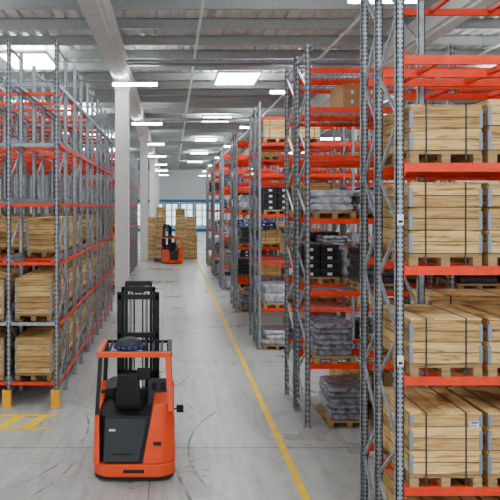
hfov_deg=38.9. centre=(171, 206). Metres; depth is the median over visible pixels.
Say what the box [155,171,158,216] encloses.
concrete column
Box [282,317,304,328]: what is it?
pallet
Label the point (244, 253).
plastic bins
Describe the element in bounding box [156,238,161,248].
wooden crate
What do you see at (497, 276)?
pallet
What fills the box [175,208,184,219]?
wooden crate
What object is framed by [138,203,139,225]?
window
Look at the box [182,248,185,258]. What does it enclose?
wooden crate
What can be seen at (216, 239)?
pallet
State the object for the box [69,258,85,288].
wooden crate
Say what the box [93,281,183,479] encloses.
forklift
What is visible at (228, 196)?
concrete column
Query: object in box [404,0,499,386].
rack
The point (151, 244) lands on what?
wooden crate
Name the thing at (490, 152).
wooden crate
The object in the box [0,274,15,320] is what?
wooden crate
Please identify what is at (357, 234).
pallet
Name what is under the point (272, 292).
pallet
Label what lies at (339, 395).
pallet
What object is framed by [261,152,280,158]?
cartons
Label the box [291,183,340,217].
wooden crate
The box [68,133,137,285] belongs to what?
rack
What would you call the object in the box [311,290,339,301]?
wooden crate
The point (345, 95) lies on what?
cartons
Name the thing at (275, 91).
strip light
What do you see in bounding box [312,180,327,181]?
pallet
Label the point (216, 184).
pallet
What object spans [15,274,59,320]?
wooden crate
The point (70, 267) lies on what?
wooden crate
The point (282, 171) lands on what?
pallet
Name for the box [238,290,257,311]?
pallet
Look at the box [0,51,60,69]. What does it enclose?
skylight
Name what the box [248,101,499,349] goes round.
rack
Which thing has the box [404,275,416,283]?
pallet
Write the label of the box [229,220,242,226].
plastic bins
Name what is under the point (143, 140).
concrete column
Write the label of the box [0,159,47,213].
wall
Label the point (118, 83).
strip light
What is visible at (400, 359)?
sign
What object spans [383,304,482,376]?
wooden crate
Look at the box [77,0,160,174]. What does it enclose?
concrete girder
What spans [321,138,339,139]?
strip light
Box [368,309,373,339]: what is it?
pallet
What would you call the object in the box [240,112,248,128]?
strip light
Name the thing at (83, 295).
wooden crate
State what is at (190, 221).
wooden crate
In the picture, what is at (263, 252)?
plastic bins
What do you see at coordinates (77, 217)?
wooden crate
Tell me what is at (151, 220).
wooden crate
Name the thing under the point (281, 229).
pallet
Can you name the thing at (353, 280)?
pallet
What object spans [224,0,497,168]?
concrete girder
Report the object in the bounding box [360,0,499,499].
rack
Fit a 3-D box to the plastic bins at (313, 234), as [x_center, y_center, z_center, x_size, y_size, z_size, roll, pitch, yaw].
[4.820,1.195,22.450,0.800,0.810,1.160,0,0,0]
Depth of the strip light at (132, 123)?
43.42 m
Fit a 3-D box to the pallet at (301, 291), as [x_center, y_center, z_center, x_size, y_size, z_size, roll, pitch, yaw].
[3.949,2.706,22.450,0.822,0.549,1.165,0,0,0]
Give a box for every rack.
[0,40,112,403]
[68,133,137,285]
[206,163,324,265]
[211,156,350,275]
[219,145,387,289]
[230,129,443,311]
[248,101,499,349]
[283,44,499,428]
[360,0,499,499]
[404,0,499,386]
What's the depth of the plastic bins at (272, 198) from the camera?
20.60 m
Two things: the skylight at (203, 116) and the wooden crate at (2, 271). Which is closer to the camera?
the wooden crate at (2, 271)
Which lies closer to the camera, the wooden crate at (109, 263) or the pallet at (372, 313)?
the pallet at (372, 313)
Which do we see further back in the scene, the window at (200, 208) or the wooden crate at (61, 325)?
the window at (200, 208)
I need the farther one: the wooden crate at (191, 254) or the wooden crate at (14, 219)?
the wooden crate at (191, 254)
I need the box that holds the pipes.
[0,0,499,171]
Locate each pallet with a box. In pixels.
[209,183,218,192]
[209,219,218,228]
[209,238,218,248]
[215,224,228,232]
[215,242,227,251]
[215,245,227,255]
[215,263,228,275]
[224,174,238,187]
[224,227,229,237]
[224,250,240,265]
[224,270,229,284]
[224,274,240,289]
[238,195,257,212]
[238,226,257,246]
[238,257,252,277]
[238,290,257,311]
[240,284,252,289]
[257,189,281,213]
[257,275,282,300]
[261,281,290,307]
[261,325,290,349]
[278,168,302,181]
[280,228,301,232]
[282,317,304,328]
[289,283,311,301]
[289,319,304,348]
[303,190,355,218]
[303,316,355,363]
[310,312,335,315]
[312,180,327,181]
[316,235,347,246]
[316,375,370,427]
[338,247,350,283]
[344,246,393,290]
[346,232,370,245]
[350,317,373,347]
[351,190,373,218]
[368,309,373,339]
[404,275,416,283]
[433,275,440,283]
[436,275,499,288]
[489,275,499,287]
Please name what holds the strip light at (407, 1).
hanging from the ceiling at (168, 99)
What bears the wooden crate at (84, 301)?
on the rack at (57, 166)
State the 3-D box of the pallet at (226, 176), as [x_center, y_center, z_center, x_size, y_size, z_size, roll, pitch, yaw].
[3.102,-1.355,37.150,0.814,0.749,1.160,0,0,0]
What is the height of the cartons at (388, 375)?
0.737 m
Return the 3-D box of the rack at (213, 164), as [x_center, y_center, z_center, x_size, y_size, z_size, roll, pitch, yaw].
[6.705,0.550,43.800,8.394,7.300,2.526,0,0,0]
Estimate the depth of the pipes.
27.06 m
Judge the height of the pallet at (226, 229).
0.549 m
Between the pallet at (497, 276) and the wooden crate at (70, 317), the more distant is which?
the wooden crate at (70, 317)
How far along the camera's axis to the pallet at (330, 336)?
13.36 m
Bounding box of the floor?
[0,232,464,499]
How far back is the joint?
20.84 m
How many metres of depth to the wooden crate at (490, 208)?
7.92 m
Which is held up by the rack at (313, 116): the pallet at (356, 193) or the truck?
the pallet at (356, 193)
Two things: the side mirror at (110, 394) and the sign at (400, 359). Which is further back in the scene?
the side mirror at (110, 394)
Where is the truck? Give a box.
[153,224,182,263]
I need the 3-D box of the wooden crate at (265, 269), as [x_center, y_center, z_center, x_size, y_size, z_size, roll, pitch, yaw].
[3.960,2.648,28.550,0.830,0.664,1.172,0,0,0]
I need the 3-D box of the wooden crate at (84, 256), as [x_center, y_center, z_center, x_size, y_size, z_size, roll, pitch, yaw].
[-2.960,1.980,21.720,0.790,0.900,1.170,0,0,0]
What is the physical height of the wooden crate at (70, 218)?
0.900 m
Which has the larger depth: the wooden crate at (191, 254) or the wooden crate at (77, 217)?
the wooden crate at (191, 254)
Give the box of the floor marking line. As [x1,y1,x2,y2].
[195,258,310,499]
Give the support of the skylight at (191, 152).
attached to the ceiling at (168, 99)
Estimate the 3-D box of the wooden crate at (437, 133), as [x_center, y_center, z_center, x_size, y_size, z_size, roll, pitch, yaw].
[3.100,-0.832,8.500,0.830,0.664,1.172,0,0,0]
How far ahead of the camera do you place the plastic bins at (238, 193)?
29.30 m
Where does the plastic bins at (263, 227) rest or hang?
on the rack at (235, 144)
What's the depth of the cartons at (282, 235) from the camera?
22.26 m
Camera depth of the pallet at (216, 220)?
51.25 m
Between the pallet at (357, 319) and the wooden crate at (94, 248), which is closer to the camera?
the pallet at (357, 319)
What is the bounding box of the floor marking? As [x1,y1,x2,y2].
[0,414,57,429]
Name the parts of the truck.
driver seat, panel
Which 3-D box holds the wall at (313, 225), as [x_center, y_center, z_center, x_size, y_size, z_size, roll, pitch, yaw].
[22.100,-1.350,58.000,0.200,11.100,124.000,0,0,0]
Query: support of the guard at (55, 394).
on the floor
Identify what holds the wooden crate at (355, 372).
on the floor
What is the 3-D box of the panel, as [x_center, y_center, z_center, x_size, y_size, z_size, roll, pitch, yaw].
[-0.202,3.470,11.256,0.498,0.900,1.188,0,0,0]
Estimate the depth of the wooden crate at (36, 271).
16.35 m
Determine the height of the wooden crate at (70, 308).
0.900 m
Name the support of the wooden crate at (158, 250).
on the floor
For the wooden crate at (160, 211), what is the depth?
59.39 m
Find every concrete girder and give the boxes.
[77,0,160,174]
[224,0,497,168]
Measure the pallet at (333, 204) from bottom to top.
0.549 m
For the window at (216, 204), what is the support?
in the wall at (182, 184)
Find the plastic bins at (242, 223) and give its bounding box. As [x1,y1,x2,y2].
[241,222,248,225]
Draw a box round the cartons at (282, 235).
[280,233,310,257]
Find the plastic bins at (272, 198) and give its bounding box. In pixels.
[261,187,290,213]
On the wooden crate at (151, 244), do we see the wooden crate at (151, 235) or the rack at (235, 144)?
the wooden crate at (151, 235)
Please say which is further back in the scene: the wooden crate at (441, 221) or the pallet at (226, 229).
the pallet at (226, 229)
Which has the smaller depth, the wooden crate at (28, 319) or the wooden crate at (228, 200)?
the wooden crate at (28, 319)
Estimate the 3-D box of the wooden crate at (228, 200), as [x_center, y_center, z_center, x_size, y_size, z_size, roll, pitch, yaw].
[3.960,-0.142,44.450,0.830,0.724,1.172,0,0,0]
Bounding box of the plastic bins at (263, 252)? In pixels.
[261,250,271,255]
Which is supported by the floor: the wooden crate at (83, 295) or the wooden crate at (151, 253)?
the wooden crate at (151, 253)
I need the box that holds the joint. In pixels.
[148,273,166,498]
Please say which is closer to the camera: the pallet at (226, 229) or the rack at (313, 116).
the rack at (313, 116)
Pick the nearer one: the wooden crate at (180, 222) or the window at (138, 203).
the wooden crate at (180, 222)
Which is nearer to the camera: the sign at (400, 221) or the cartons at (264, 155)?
the sign at (400, 221)
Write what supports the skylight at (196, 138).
attached to the ceiling at (168, 99)
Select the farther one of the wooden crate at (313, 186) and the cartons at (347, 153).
the cartons at (347, 153)
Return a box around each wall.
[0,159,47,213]
[68,170,291,228]
[312,168,498,242]
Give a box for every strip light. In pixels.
[112,67,157,85]
[132,123,161,124]
[148,132,163,144]
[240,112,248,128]
[269,69,284,93]
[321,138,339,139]
[347,0,359,2]
[405,0,416,2]
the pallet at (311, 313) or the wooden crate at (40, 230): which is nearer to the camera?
the wooden crate at (40, 230)
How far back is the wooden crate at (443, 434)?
7.92 m
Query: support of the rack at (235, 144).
on the floor
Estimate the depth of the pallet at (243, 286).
35.30 m
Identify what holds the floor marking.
on the floor
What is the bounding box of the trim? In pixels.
[138,199,226,231]
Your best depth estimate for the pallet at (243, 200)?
28.05 m
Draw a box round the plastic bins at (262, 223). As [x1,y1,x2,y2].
[261,222,274,225]
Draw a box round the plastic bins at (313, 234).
[310,231,338,241]
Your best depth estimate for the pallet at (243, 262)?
29.31 m
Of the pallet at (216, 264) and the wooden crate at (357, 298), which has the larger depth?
the pallet at (216, 264)
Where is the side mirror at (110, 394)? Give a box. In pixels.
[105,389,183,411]
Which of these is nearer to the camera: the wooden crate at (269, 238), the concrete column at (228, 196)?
the wooden crate at (269, 238)
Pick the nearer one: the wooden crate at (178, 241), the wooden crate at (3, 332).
the wooden crate at (3, 332)
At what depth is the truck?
51.82 m
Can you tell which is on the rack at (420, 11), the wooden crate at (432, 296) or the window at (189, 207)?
the wooden crate at (432, 296)
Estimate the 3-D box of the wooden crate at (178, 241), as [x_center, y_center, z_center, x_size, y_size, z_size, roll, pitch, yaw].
[0.750,2.993,57.009,0.830,0.724,1.172,0,0,0]
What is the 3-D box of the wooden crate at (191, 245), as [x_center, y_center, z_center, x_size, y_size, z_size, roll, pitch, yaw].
[1.620,3.113,56.995,0.830,0.724,1.172,0,0,0]
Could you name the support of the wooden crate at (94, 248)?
on the rack at (57, 166)
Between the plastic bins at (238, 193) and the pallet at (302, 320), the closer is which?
the pallet at (302, 320)
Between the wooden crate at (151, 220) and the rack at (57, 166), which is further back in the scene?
the wooden crate at (151, 220)
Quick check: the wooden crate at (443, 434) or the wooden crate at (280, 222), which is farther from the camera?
the wooden crate at (280, 222)
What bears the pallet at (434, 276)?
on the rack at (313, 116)
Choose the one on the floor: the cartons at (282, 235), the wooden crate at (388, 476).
the wooden crate at (388, 476)
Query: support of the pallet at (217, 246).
on the rack at (213, 164)
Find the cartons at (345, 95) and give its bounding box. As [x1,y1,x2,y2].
[330,84,373,106]
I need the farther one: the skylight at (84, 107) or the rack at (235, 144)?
the skylight at (84, 107)
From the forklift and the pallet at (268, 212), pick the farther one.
the pallet at (268, 212)
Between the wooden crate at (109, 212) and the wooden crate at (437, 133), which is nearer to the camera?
the wooden crate at (437, 133)
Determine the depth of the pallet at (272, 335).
20.63 m
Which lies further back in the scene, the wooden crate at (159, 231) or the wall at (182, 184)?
the wall at (182, 184)
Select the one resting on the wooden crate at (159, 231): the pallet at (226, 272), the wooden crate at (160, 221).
the wooden crate at (160, 221)
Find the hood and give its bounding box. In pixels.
[175,247,182,259]
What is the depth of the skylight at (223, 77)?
33.19 m
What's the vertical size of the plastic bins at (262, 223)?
0.810 m
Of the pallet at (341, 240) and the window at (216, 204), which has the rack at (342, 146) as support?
the pallet at (341, 240)
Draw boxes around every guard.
[0,389,13,407]
[49,389,61,407]
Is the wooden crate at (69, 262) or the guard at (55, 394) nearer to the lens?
the guard at (55, 394)
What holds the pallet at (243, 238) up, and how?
on the rack at (235, 144)
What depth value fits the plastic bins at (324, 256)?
14.63 m
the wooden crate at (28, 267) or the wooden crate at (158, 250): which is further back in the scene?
the wooden crate at (158, 250)
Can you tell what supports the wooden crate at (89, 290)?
on the rack at (57, 166)
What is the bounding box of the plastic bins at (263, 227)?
[261,225,275,229]
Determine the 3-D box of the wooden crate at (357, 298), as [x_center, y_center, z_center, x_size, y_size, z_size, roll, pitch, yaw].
[5.850,2.648,21.150,0.830,0.664,1.172,0,0,0]
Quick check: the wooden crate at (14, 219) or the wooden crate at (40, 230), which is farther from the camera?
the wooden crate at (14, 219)
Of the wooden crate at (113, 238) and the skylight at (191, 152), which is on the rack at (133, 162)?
the wooden crate at (113, 238)
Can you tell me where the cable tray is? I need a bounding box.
[126,59,373,142]
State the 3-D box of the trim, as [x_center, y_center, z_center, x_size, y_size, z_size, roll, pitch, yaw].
[1.000,1.450,119.970,42.000,5.500,0.060,0,0,0]
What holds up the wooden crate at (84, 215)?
on the rack at (57, 166)
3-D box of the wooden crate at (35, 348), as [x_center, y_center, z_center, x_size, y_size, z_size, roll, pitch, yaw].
[-2.960,3.250,15.520,0.790,0.900,1.170,0,0,0]
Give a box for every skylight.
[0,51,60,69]
[61,106,95,114]
[187,160,202,162]
[190,151,208,153]
[194,137,217,140]
[201,115,232,121]
[213,70,262,84]
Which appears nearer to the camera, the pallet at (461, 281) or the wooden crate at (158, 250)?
the pallet at (461, 281)
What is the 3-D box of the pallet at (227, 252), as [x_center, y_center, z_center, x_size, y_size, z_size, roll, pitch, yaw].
[3.102,2.606,35.850,0.814,0.749,1.160,0,0,0]
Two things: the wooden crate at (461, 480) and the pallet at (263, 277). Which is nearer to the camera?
the wooden crate at (461, 480)
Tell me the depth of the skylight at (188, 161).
94.47 m
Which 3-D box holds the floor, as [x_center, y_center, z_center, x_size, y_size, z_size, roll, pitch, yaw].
[1.000,4.300,58.000,42.000,0.200,124.000,0,0,0]
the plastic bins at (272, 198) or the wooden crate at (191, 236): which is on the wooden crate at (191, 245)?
the wooden crate at (191, 236)
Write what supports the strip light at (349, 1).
hanging from the ceiling at (168, 99)
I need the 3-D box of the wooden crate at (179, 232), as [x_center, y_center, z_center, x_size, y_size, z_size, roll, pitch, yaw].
[0.750,2.208,56.978,0.830,0.844,1.172,0,0,0]
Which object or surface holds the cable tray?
attached to the concrete girder at (99, 15)
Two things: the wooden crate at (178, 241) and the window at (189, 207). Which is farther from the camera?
the window at (189, 207)
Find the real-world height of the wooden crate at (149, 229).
0.724 m
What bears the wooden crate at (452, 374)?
on the rack at (420, 11)
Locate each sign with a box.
[397,214,403,224]
[397,356,403,365]
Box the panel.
[142,386,174,463]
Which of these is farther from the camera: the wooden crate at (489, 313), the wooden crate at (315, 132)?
the wooden crate at (315, 132)
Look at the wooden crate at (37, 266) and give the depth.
19.90 m
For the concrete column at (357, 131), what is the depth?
30.70 m
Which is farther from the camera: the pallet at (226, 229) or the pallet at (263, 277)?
the pallet at (226, 229)
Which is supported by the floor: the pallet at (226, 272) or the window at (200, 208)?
the pallet at (226, 272)
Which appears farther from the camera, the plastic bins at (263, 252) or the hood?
the hood
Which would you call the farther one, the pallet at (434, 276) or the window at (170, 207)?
the window at (170, 207)
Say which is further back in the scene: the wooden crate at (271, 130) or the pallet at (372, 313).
the wooden crate at (271, 130)
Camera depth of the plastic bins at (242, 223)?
35.30 m
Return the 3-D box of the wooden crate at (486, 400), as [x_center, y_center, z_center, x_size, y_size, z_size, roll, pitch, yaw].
[3.990,2.748,8.500,0.830,0.844,1.172,0,0,0]
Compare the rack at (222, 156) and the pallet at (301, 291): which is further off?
the rack at (222, 156)
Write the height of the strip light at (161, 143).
1.090 m
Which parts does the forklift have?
panel, driver seat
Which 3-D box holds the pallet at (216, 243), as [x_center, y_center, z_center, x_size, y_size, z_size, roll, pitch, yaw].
[3.102,2.606,44.450,0.814,0.749,1.160,0,0,0]
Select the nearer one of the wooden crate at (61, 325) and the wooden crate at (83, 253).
the wooden crate at (61, 325)
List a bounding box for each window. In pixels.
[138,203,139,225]
[165,203,177,225]
[180,203,193,216]
[195,203,205,225]
[215,203,218,218]
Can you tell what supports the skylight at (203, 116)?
attached to the ceiling at (168, 99)
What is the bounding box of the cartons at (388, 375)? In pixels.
[369,361,408,386]
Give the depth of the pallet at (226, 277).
35.35 m
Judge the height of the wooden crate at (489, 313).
0.664 m
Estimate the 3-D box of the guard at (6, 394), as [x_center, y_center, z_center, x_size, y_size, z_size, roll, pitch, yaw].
[-3.470,4.020,14.720,0.260,0.360,0.160,0,0,0]
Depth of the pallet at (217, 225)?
42.64 m
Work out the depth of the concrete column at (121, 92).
30.70 m
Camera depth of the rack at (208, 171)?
50.73 m
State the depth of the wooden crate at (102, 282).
25.89 m
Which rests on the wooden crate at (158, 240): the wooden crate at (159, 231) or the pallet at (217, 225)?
the wooden crate at (159, 231)
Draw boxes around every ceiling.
[0,0,499,169]
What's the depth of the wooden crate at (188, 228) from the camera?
59.41 m
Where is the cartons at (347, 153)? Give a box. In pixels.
[346,141,368,154]
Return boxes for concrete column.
[112,82,131,302]
[139,137,148,260]
[149,158,155,227]
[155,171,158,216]
[227,195,229,219]
[355,129,369,239]
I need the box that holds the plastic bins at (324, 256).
[292,242,339,283]
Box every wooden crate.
[0,216,36,252]
[0,265,36,272]
[0,269,26,277]
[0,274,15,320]
[0,320,26,340]
[0,329,15,379]
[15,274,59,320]
[15,329,59,379]
[23,261,50,268]
[23,317,31,327]
[27,217,62,256]
[27,269,62,310]
[27,320,62,366]
[38,265,72,302]
[38,313,72,355]
[41,216,72,252]
[62,261,78,294]
[68,255,90,283]
[68,306,78,343]
[69,214,95,241]
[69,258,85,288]
[76,216,78,246]
[76,300,85,333]
[83,253,95,278]
[83,290,95,317]
[83,295,90,324]
[90,248,102,273]
[94,282,102,306]
[102,238,114,257]
[102,263,114,283]
[109,212,114,228]
[148,217,155,227]
[148,228,155,231]
[148,232,155,240]
[148,241,155,249]
[148,250,155,259]
[156,207,165,216]
[156,217,165,227]
[156,227,165,237]
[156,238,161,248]
[156,248,160,258]
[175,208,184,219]
[176,218,185,228]
[176,229,185,239]
[176,239,185,248]
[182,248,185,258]
[185,217,194,226]
[186,226,194,237]
[187,232,196,240]
[187,240,196,249]
[187,249,196,258]
[227,199,229,210]
[257,229,280,246]
[257,265,280,276]
[261,120,291,141]
[275,221,284,225]
[291,120,320,141]
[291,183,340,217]
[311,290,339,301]
[329,369,373,406]
[347,290,384,307]
[383,104,482,166]
[383,182,481,265]
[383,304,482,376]
[383,386,482,486]
[383,469,477,499]
[409,288,499,305]
[409,373,499,389]
[448,304,499,376]
[448,386,499,486]
[450,182,499,265]
[455,478,499,499]
[463,99,499,162]
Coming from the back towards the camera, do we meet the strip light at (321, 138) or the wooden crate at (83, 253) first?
the strip light at (321, 138)
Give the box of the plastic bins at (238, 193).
[238,193,252,211]
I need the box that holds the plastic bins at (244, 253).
[241,250,257,256]
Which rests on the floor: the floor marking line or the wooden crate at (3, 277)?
the floor marking line
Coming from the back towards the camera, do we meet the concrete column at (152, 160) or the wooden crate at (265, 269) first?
the concrete column at (152, 160)
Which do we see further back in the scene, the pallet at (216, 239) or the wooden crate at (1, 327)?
the pallet at (216, 239)
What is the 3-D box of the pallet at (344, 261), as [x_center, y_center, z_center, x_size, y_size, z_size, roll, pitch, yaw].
[3.962,1.251,15.180,0.810,0.697,1.160,0,0,0]

